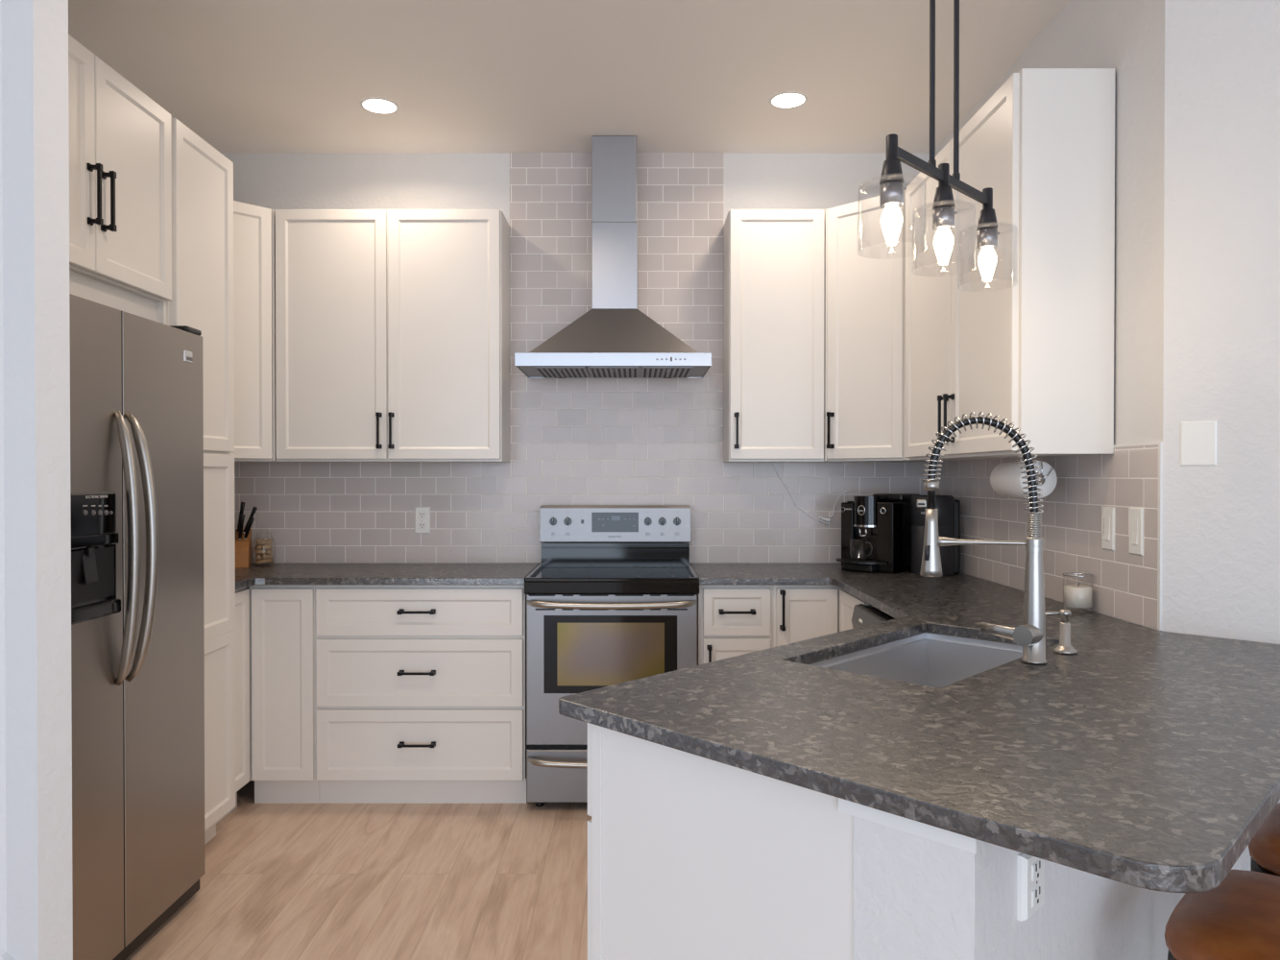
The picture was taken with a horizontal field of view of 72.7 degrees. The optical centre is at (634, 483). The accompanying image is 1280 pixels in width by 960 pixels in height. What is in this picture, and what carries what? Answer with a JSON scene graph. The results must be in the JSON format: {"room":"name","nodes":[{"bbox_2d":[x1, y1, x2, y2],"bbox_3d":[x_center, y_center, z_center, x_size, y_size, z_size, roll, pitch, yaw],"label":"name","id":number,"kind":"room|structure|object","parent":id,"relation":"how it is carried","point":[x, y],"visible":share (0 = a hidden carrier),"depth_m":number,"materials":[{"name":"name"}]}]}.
{"room":"kitchen","nodes":[
{"label":"kitchen","id":0,"kind":"room"},
{"bbox_2d":[0,0,72,959],"bbox_3d":[-2.093,-0.102,1.962,1.714,2.925,0.225,0,0,0],"label":"wall","id":1,"kind":"structure","parent":0,"point":[36,905],"depth_m":1.89,"materials":[{"name":"white paint"}]},
{"bbox_2d":[0,953,13,959],"bbox_3d":[-1.362,1.221,1.925,0.216,0.280,0.014,0,1,40],"label":"baseboard","id":2,"kind":"structure","parent":1,"relation":"attached to","point":[7,956],"depth_m":1.98,"materials":[{"name":"white paint"}]},
{"bbox_2d":[68,34,171,325],"bbox_3d":[-1.819,-0.853,2.487,0.656,0.729,0.777,0,0,0],"label":"upper cabinet","id":3,"kind":"object","parent":1,"relation":"attached to","point":[120,138],"visible":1,"depth_m":2.58,"materials":[{"name":"white paint"}]},
{"bbox_2d":[125,780,591,959],"bbox_3d":[0.700,1.414,-1.639,8.600,0.050,11.900,0,0,0],"label":"floor","id":4,"kind":"structure","parent":0,"point":[279,881],"depth_m":2.92,"materials":[{"name":"brown wood"}]},
{"bbox_2d":[69,293,204,959],"bbox_3d":[-1.722,0.430,2.482,0.788,1.854,0.757,0,0,0],"label":"refrigerator","id":5,"kind":"object","parent":4,"relation":"on","point":[136,386],"visible":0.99,"depth_m":2.43,"materials":[{"name":"grey metal"}]},
{"bbox_2d":[167,118,235,844],"bbox_3d":[-1.837,0.065,3.106,0.620,2.574,0.440,0,0,0],"label":"pantry cabinet","id":6,"kind":"object","parent":4,"relation":"on","point":[202,176],"visible":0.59,"depth_m":3.17,"materials":[{"name":"white paint"}]},
{"bbox_2d":[216,586,249,823],"bbox_3d":[-1.878,0.885,3.476,0.580,0.928,0.277,0,0,0],"label":"base cabinet","id":7,"kind":"object","parent":4,"relation":"on","point":[242,595],"visible":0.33,"depth_m":3.54,"materials":[{"name":"white paint"}]},
{"bbox_2d":[249,584,319,803],"bbox_3d":[-1.463,0.882,3.886,0.274,0.928,0.585,0,0,0],"label":"base cabinet","id":8,"kind":"object","parent":4,"relation":"on","point":[282,617],"visible":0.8,"depth_m":3.60,"materials":[{"name":"white paint"}]},
{"bbox_2d":[315,584,527,803],"bbox_3d":[-0.891,0.882,3.869,0.869,0.928,0.621,0,0,0],"label":"base cabinet","id":9,"kind":"object","parent":4,"relation":"on","point":[421,689],"visible":0.99,"depth_m":3.60,"materials":[{"name":"white paint"}]},
{"bbox_2d":[235,562,539,589],"bbox_3d":[-1.311,0.402,3.756,1.714,0.030,0.845,0,0,0],"label":"countertop","id":10,"kind":"structure","parent":9,"relation":"on","point":[275,573],"depth_m":3.69,"materials":[{"name":"stone"}]},
{"bbox_2d":[234,529,251,567],"bbox_3d":[-1.833,0.300,4.020,0.102,0.170,0.146,0,0,-18],"label":"knife block","id":11,"kind":"object","parent":10,"relation":"on","point":[243,547],"visible":0.59,"depth_m":3.97,"materials":[{"name":"brown wood"}]},
{"bbox_2d":[236,502,245,533],"bbox_3d":[-1.816,0.161,4.007,0.077,0.150,0.018,0,1,43],"label":"kitchen knife","id":12,"kind":"object","parent":11,"relation":"in","point":[242,507],"visible":0.7,"depth_m":4.00,"materials":[{"name":"black plastic"}]},
{"bbox_2d":[238,513,244,540],"bbox_3d":[-1.796,0.202,3.973,0.018,0.123,0.063,0,1,-38],"label":"kitchen knife","id":13,"kind":"object","parent":11,"relation":"in","point":[242,517],"visible":1,"depth_m":3.97,"materials":[{"name":"black plastic"}]},
{"bbox_2d":[243,516,254,539],"bbox_3d":[-1.769,0.208,3.990,0.068,0.107,0.015,0,1,29],"label":"kitchen knife","id":14,"kind":"object","parent":11,"relation":"in","point":[252,519],"visible":1,"depth_m":3.98,"materials":[{"name":"black plastic"}]},
{"bbox_2d":[242,507,257,534],"bbox_3d":[-1.778,0.174,4.019,0.087,0.131,0.015,0,0,23],"label":"kitchen knife","id":15,"kind":"object","parent":11,"relation":"in","point":[254,509],"visible":0.82,"depth_m":4.01,"materials":[{"name":"black plastic"}]},
{"bbox_3d":[-1.738,0.287,4.077,0.106,0.193,0.106,0,0,0],"label":"glass jar","id":16,"kind":"object","parent":10,"relation":"on","visible":0},
{"bbox_2d":[254,545,262,549],"bbox_3d":[-1.756,0.299,4.058,0.039,0.023,0.021,0,1,37],"label":"cork","id":17,"kind":"object","parent":16,"relation":"in","point":[255,546],"visible":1,"depth_m":4.05,"materials":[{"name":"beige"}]},
{"bbox_2d":[256,558,265,564],"bbox_3d":[-1.738,0.367,4.052,0.041,0.028,0.021,0,0,-10],"label":"cork","id":18,"kind":"object","parent":16,"relation":"in","point":[259,562],"visible":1,"depth_m":4.04,"materials":[{"name":"beige"}]},
{"bbox_2d":[257,550,266,555],"bbox_3d":[-1.737,0.322,4.052,0.040,0.024,0.021,0,0,-6],"label":"cork","id":19,"kind":"object","parent":16,"relation":"in","point":[262,552],"visible":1,"depth_m":4.04,"materials":[{"name":"beige"}]},
{"bbox_2d":[257,540,266,544],"bbox_3d":[-1.736,0.277,4.051,0.038,0.021,0.021,-1,0,4],"label":"cork","id":20,"kind":"object","parent":16,"relation":"in","point":[258,542],"visible":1,"depth_m":4.04,"materials":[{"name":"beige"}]},
{"bbox_2d":[261,554,270,558],"bbox_3d":[-1.719,0.344,4.060,0.021,0.026,0.040,0,1,29],"label":"cork","id":21,"kind":"object","parent":16,"relation":"in","point":[263,556],"visible":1,"depth_m":4.05,"materials":[{"name":"beige"}]},
{"bbox_2d":[262,544,270,549],"bbox_3d":[-1.719,0.299,4.060,0.038,0.021,0.021,-1,1,-37],"label":"cork","id":22,"kind":"object","parent":16,"relation":"in","point":[263,546],"visible":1,"depth_m":4.05,"materials":[{"name":"beige"}]},
{"bbox_2d":[265,538,272,545],"bbox_3d":[-1.712,0.277,4.079,0.021,0.028,0.041,0,0,-6],"label":"cork","id":23,"kind":"object","parent":16,"relation":"in","point":[270,541],"visible":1,"depth_m":4.06,"materials":[{"name":"beige"}]},
{"bbox_2d":[265,558,273,563],"bbox_3d":[-1.712,0.367,4.078,0.021,0.025,0.040,0,0,14],"label":"cork","id":24,"kind":"object","parent":16,"relation":"in","point":[268,561],"visible":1,"depth_m":4.07,"materials":[{"name":"beige"}]},
{"bbox_2d":[524,505,699,806],"bbox_3d":[-0.095,0.728,3.824,0.712,1.237,0.664,0,0,0],"label":"electric range","id":25,"kind":"object","parent":4,"relation":"on","point":[612,596],"visible":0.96,"depth_m":3.56,"materials":[{"name":"silver metal"}]},
{"bbox_2d":[524,563,699,593],"bbox_3d":[-0.095,0.416,3.823,0.712,0.064,0.580,0,0,0],"label":"cooktop","id":26,"kind":"object","parent":25,"relation":"in","point":[546,578],"depth_m":3.54,"materials":[{"name":"grey glass"}]},
{"bbox_2d":[697,584,772,665],"bbox_3d":[0.418,0.882,3.869,0.310,0.928,0.621,0,0,0],"label":"base cabinet","id":27,"kind":"object","parent":4,"relation":"on","point":[734,620],"visible":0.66,"depth_m":3.59,"materials":[{"name":"white paint"}]},
{"bbox_2d":[587,632,1016,959],"bbox_3d":[0.549,0.897,1.894,0.604,0.928,1.288,0,1,45],"label":"base cabinet","id":28,"kind":"object","parent":4,"relation":"on","point":[690,857],"visible":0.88,"depth_m":1.42,"materials":[{"name":"white paint"}]},
{"bbox_2d":[558,562,1279,893],"bbox_3d":[0.792,0.412,2.553,1.869,0.030,3.250,0,0,0],"label":"countertop","id":29,"kind":"structure","parent":28,"relation":"on","point":[1141,757],"depth_m":1.46,"materials":[{"name":"stone"}]},
{"bbox_2d":[836,493,920,574],"bbox_3d":[1.077,0.217,3.876,0.375,0.338,0.274,0,1,-45],"label":"coffee machine","id":30,"kind":"object","parent":29,"relation":"on","point":[876,528],"visible":0.98,"depth_m":3.78,"materials":[{"name":"black plastic"}]},
{"bbox_2d":[836,558,886,573],"bbox_3d":[0.983,0.362,3.801,0.248,0.048,0.135,0,1,45],"label":"drip tray","id":31,"kind":"object","parent":30,"relation":"on","point":[870,566],"depth_m":3.76,"materials":[{"name":"black plastic"}]},
{"bbox_2d":[809,632,1022,688],"bbox_3d":[0.716,0.531,2.098,0.745,0.198,0.414,0,1,-45],"label":"sink","id":32,"kind":"object","parent":29,"relation":"in","point":[929,660],"visible":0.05,"depth_m":2.38,"materials":[{"name":"metal"}]},
{"bbox_2d":[910,494,960,576],"bbox_3d":[1.279,0.218,3.707,0.198,0.338,0.176,0,0,0],"label":"coffee brewer","id":33,"kind":"object","parent":29,"relation":"on","point":[948,508],"visible":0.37,"depth_m":3.65,"materials":[{"name":"black plastic"}]},
{"bbox_2d":[919,411,1046,664],"bbox_3d":[0.784,0.119,1.953,0.270,0.562,0.081,0,0,12],"label":"kitchen faucet","id":34,"kind":"object","parent":29,"relation":"on","point":[1031,635],"visible":1,"depth_m":1.94,"materials":[{"name":"silver metal"}]},
{"bbox_2d":[1045,609,1077,654],"bbox_3d":[0.997,0.349,2.052,0.090,0.101,0.054,0,0,0],"label":"soap dispenser","id":35,"kind":"object","parent":29,"relation":"on","point":[1064,647],"visible":0.98,"depth_m":2.04,"materials":[{"name":"silver metal"}]},
{"bbox_2d":[1062,572,1093,607],"bbox_3d":[1.365,0.338,2.678,0.086,0.115,0.086,0,0,0],"label":"candle jar","id":36,"kind":"object","parent":29,"relation":"on","point":[1078,595],"visible":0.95,"depth_m":2.65,"materials":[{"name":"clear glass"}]},
{"bbox_2d":[772,584,872,647],"bbox_3d":[0.989,0.883,3.691,0.830,0.928,0.977,0,0,0],"label":"base cabinet","id":37,"kind":"object","parent":4,"relation":"on","point":[801,613],"visible":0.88,"depth_m":3.59,"materials":[{"name":"white paint"}]},
{"bbox_2d":[851,603,895,628],"bbox_3d":[1.098,0.891,2.916,0.608,0.924,0.553,0,0,0],"label":"dishwasher","id":38,"kind":"object","parent":4,"relation":"on","point":[862,615],"visible":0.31,"depth_m":3.04,"materials":[{"name":"silver metal"}]},
{"bbox_2d":[1164,869,1279,959],"bbox_3d":[1.018,1.008,1.286,0.422,0.721,0.422,0,1,45],"label":"bar stool","id":39,"kind":"object","parent":4,"relation":"on","point":[1239,919],"visible":0.91,"depth_m":1.30,"materials":[{"name":"brown leather"}]},
{"bbox_2d":[1248,803,1279,876],"bbox_3d":[1.364,1.005,1.597,0.422,0.721,0.422,0,1,-45],"label":"bar stool","id":40,"kind":"object","parent":4,"relation":"on","point":[1264,849],"visible":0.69,"depth_m":1.60,"materials":[{"name":"brown leather"}]},
{"bbox_2d":[68,0,1071,153],"bbox_3d":[0.700,-1.561,-1.662,8.600,0.050,11.900,0,0,0],"label":"ceiling","id":41,"kind":"structure","parent":0,"point":[244,76],"depth_m":3.31,"materials":[{"name":"white paint"}]},
{"bbox_2d":[359,97,400,115],"bbox_3d":[-1.067,-1.575,3.640,0.164,0.004,0.164,0,0,0],"label":"recessed light","id":42,"kind":"object","parent":41,"relation":"in","point":[377,106],"visible":1,"depth_m":3.64,"materials":[{"name":"white paint"}]},
{"bbox_2d":[768,91,808,109],"bbox_3d":[0.633,-1.575,3.584,0.164,0.004,0.164,0,0,0],"label":"recessed light","id":43,"kind":"object","parent":41,"relation":"in","point":[784,100],"visible":1,"depth_m":3.58,"materials":[{"name":"white paint"}]},
{"bbox_2d":[879,0,999,282],"bbox_3d":[0.716,-1.027,2.013,0.141,1.074,0.623,0,1,45],"label":"pendant light","id":44,"kind":"object","parent":41,"relation":"hanging from","point":[891,182],"visible":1,"depth_m":2.00,"materials":[{"name":"black metal"}]},
{"bbox_2d":[221,153,929,589],"bbox_3d":[-0.375,-0.119,4.239,3.850,2.925,0.112,0,0,0],"label":"wall","id":45,"kind":"structure","parent":0,"point":[275,181],"depth_m":4.17,"materials":[{"name":"white paint"}]},
{"bbox_2d":[229,200,294,462],"bbox_3d":[-1.892,-0.663,3.898,0.553,1.131,0.541,0,0,0],"label":"upper cabinet","id":46,"kind":"object","parent":45,"relation":"attached to","point":[253,226],"visible":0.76,"depth_m":3.84,"materials":[{"name":"white paint"}]},
{"bbox_2d":[275,209,509,462],"bbox_3d":[-1.106,-0.663,4.013,1.014,1.131,0.314,0,0,0],"label":"upper cabinet","id":47,"kind":"object","parent":45,"relation":"attached to","point":[393,326],"visible":1,"depth_m":3.90,"materials":[{"name":"white paint"}]},
{"bbox_2d":[234,152,929,562],"bbox_3d":[-0.378,-0.599,4.175,3.584,1.966,0.008,0,0,0],"label":"wall tiles","id":48,"kind":"structure","parent":45,"relation":"attached to","point":[573,441],"depth_m":4.17,"materials":[{"name":"grey tile"}]},
{"bbox_2d":[414,507,430,533],"bbox_3d":[-1.019,0.179,4.173,0.072,0.128,0.009,0,0,0],"label":"wall outlet","id":49,"kind":"object","parent":48,"relation":"attached to","point":[422,514],"visible":1,"depth_m":4.17,"materials":[{"name":"white plastic"}]},
{"bbox_2d":[418,511,425,518],"bbox_3d":[-1.019,0.154,4.171,0.035,0.032,0.003,0,0,0],"label":"receptacle","id":50,"kind":"object","parent":49,"relation":"attached to","point":[422,515],"depth_m":4.17,"materials":[{"name":"white plastic"}]},
{"bbox_2d":[418,522,425,529],"bbox_3d":[-1.019,0.205,4.171,0.035,0.032,0.003,0,0,0],"label":"receptacle","id":51,"kind":"object","parent":49,"relation":"attached to","point":[422,525],"depth_m":4.17,"materials":[{"name":"white plastic"}]},
{"bbox_2d":[771,462,850,524],"bbox_3d":[0.843,0.049,4.159,0.385,0.295,0.023,0,0,0],"label":"charging cord","id":52,"kind":"object","parent":48,"relation":"attached to","point":[823,519],"visible":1,"depth_m":4.17,"materials":[{"name":"white plastic"}]},
{"bbox_2d":[514,135,711,378],"bbox_3d":[-0.091,-1.032,3.936,0.838,1.093,0.463,0,0,0],"label":"range hood","id":53,"kind":"object","parent":45,"relation":"attached to","point":[614,339],"visible":1,"depth_m":3.95,"materials":[{"name":"metal"}]},
{"bbox_2d":[723,209,824,462],"bbox_3d":[0.639,-0.663,4.013,0.430,1.131,0.314,0,0,0],"label":"upper cabinet","id":54,"kind":"object","parent":45,"relation":"attached to","point":[774,259],"visible":1,"depth_m":3.90,"materials":[{"name":"white paint"}]},
{"bbox_2d":[853,816,1241,959],"bbox_3d":[0.927,0.899,1.722,0.173,0.928,1.582,0,1,45],"label":"wall","id":55,"kind":"structure","parent":0,"point":[916,898],"depth_m":1.19,"materials":[{"name":"white paint"}]},
{"bbox_2d":[838,797,977,854],"bbox_3d":[0.360,0.452,1.163,0.198,0.025,0.006,0,1,45],"label":"trim","id":56,"kind":"structure","parent":55,"relation":"attached to","point":[962,842],"depth_m":1.15,"materials":[{"name":"white paint"}]},
{"bbox_2d":[1017,852,1044,921],"bbox_3d":[0.556,0.556,1.215,0.070,0.090,0.015,0,1,-45],"label":"wall outlet","id":57,"kind":"object","parent":55,"relation":"attached to","point":[1030,869],"visible":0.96,"depth_m":1.20,"materials":[{"name":"white plastic"}]},
{"bbox_2d":[1031,858,1041,881],"bbox_3d":[0.559,0.538,1.211,0.003,0.022,0.034,0,1,45],"label":"receptacle","id":58,"kind":"object","parent":57,"relation":"attached to","point":[1036,863],"depth_m":1.21,"materials":[{"name":"white plastic"}]},
{"bbox_2d":[1031,883,1041,907],"bbox_3d":[0.559,0.574,1.211,0.003,0.022,0.034,0,1,45],"label":"receptacle","id":59,"kind":"object","parent":57,"relation":"attached to","point":[1036,888],"depth_m":1.21,"materials":[{"name":"white plastic"}]},
{"bbox_2d":[935,0,1279,870],"bbox_3d":[2.115,-0.102,2.061,0.968,2.925,4.402,0,1,-28],"label":"wall","id":60,"kind":"structure","parent":0,"point":[1196,298],"depth_m":2.28,"materials":[{"name":"white paint"}]},
{"bbox_2d":[816,190,971,462],"bbox_3d":[1.131,-0.663,3.901,0.563,1.131,0.537,0,0,0],"label":"upper cabinet","id":61,"kind":"object","parent":60,"relation":"attached to","point":[865,277],"visible":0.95,"depth_m":3.77,"materials":[{"name":"white paint"}]},
{"bbox_2d":[904,68,1115,459],"bbox_3d":[1.248,-0.657,3.099,0.330,1.133,1.071,0,0,0],"label":"upper cabinet","id":62,"kind":"object","parent":60,"relation":"attached to","point":[1030,346],"visible":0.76,"depth_m":2.57,"materials":[{"name":"white paint"}]},
{"bbox_2d":[1004,456,1055,483],"bbox_3d":[1.293,-0.042,2.919,0.109,0.092,0.270,0,0,0],"label":"towel holder","id":63,"kind":"object","parent":62,"relation":"attached to","point":[1042,480],"visible":0.53,"depth_m":2.79,"materials":[{"name":"silver metal"}]},
{"bbox_2d":[990,460,1057,498],"bbox_3d":[1.300,-0.012,2.920,0.120,0.120,0.240,0,0,0],"label":"paper towel roll","id":64,"kind":"object","parent":63,"relation":"hanging from","point":[1005,478],"visible":0.77,"depth_m":2.86,"materials":[{"name":"white paper"}]},
{"bbox_2d":[935,445,1158,629],"bbox_3d":[1.417,0.141,3.265,0.006,0.501,1.824,0,0,0],"label":"wall tiles","id":65,"kind":"structure","parent":60,"relation":"attached to","point":[1123,584],"depth_m":2.78,"materials":[{"name":"grey tile"}]},
{"bbox_2d":[1101,507,1114,551],"bbox_3d":[1.409,0.136,2.595,0.010,0.128,0.066,0,0,0],"label":"light switch","id":66,"kind":"object","parent":65,"relation":"attached to","point":[1108,513],"visible":1,"depth_m":2.59,"materials":[{"name":"white plastic"}]},
{"bbox_2d":[1129,507,1143,555],"bbox_3d":[1.409,0.136,2.451,0.010,0.132,0.066,0,0,0],"label":"light switch","id":67,"kind":"object","parent":65,"relation":"attached to","point":[1136,515],"visible":1,"depth_m":2.44,"materials":[{"name":"white plastic"}]},
{"bbox_2d":[1113,441,1162,630],"bbox_3d":[1.417,0.143,2.460,0.007,0.509,0.238,0,0,0],"label":"trim","id":68,"kind":"structure","parent":60,"relation":"attached to","point":[1160,444],"depth_m":2.34,"materials":[{"name":"white paint"}]},
{"bbox_2d":[1180,420,1217,466],"bbox_3d":[1.477,-0.103,2.280,0.083,0.118,0.005,0,1,45],"label":"cover plate","id":69,"kind":"object","parent":60,"relation":"attached to","point":[1197,439],"visible":1,"depth_m":2.28,"materials":[{"name":"white plastic"}]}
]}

